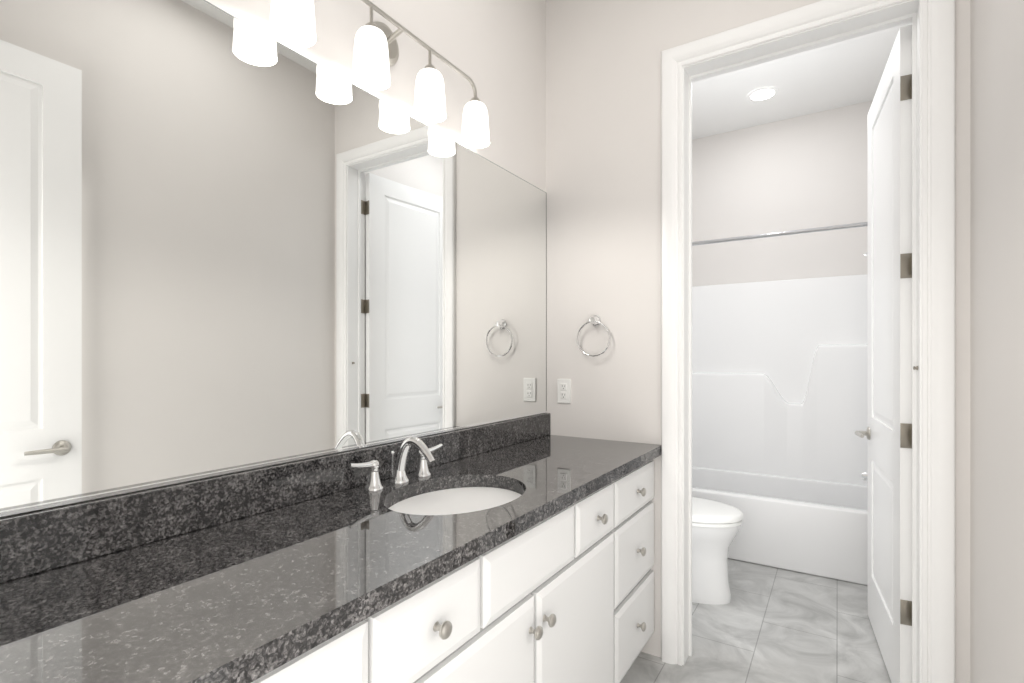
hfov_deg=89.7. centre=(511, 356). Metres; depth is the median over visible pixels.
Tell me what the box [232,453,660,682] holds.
bathroom vanity
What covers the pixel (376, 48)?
sconce
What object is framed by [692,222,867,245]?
curtain rod
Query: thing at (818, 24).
trim
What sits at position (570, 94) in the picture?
wall
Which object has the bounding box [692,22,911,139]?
ceiling
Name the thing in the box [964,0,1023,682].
wall
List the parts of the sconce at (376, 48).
lamp shade, lamp shade, frame, lamp shade, lamp shade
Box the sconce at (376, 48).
[269,0,489,147]
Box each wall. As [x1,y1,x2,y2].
[0,0,547,517]
[548,0,963,682]
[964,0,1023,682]
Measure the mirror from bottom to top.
1.064 m
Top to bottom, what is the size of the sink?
0.165 m
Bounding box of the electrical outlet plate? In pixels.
[557,379,570,402]
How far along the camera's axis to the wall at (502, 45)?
1.99 m
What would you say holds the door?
in the wall at (570, 94)
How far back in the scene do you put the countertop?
0.87 m
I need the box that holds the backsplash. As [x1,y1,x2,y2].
[0,413,549,580]
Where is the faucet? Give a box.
[344,436,443,492]
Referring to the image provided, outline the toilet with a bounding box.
[692,497,742,604]
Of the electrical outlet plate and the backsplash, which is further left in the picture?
the backsplash
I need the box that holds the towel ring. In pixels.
[577,315,610,356]
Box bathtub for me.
[692,252,867,584]
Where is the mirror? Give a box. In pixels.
[0,0,546,516]
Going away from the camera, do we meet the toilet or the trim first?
the trim
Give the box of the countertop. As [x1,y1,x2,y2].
[0,433,660,682]
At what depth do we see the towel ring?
2.33 m
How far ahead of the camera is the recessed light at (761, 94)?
3.45 m
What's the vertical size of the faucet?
0.141 m
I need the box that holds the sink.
[372,477,531,524]
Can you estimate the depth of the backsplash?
1.09 m
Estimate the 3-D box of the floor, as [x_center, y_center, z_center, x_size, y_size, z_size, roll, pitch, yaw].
[0.780,1.335,2.015,1.860,0.100,4.700,0,0,32]
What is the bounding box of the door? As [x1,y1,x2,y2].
[855,24,911,682]
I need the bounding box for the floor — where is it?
[620,558,890,682]
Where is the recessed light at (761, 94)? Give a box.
[747,87,777,101]
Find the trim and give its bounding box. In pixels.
[661,0,954,682]
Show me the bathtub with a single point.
(779, 408)

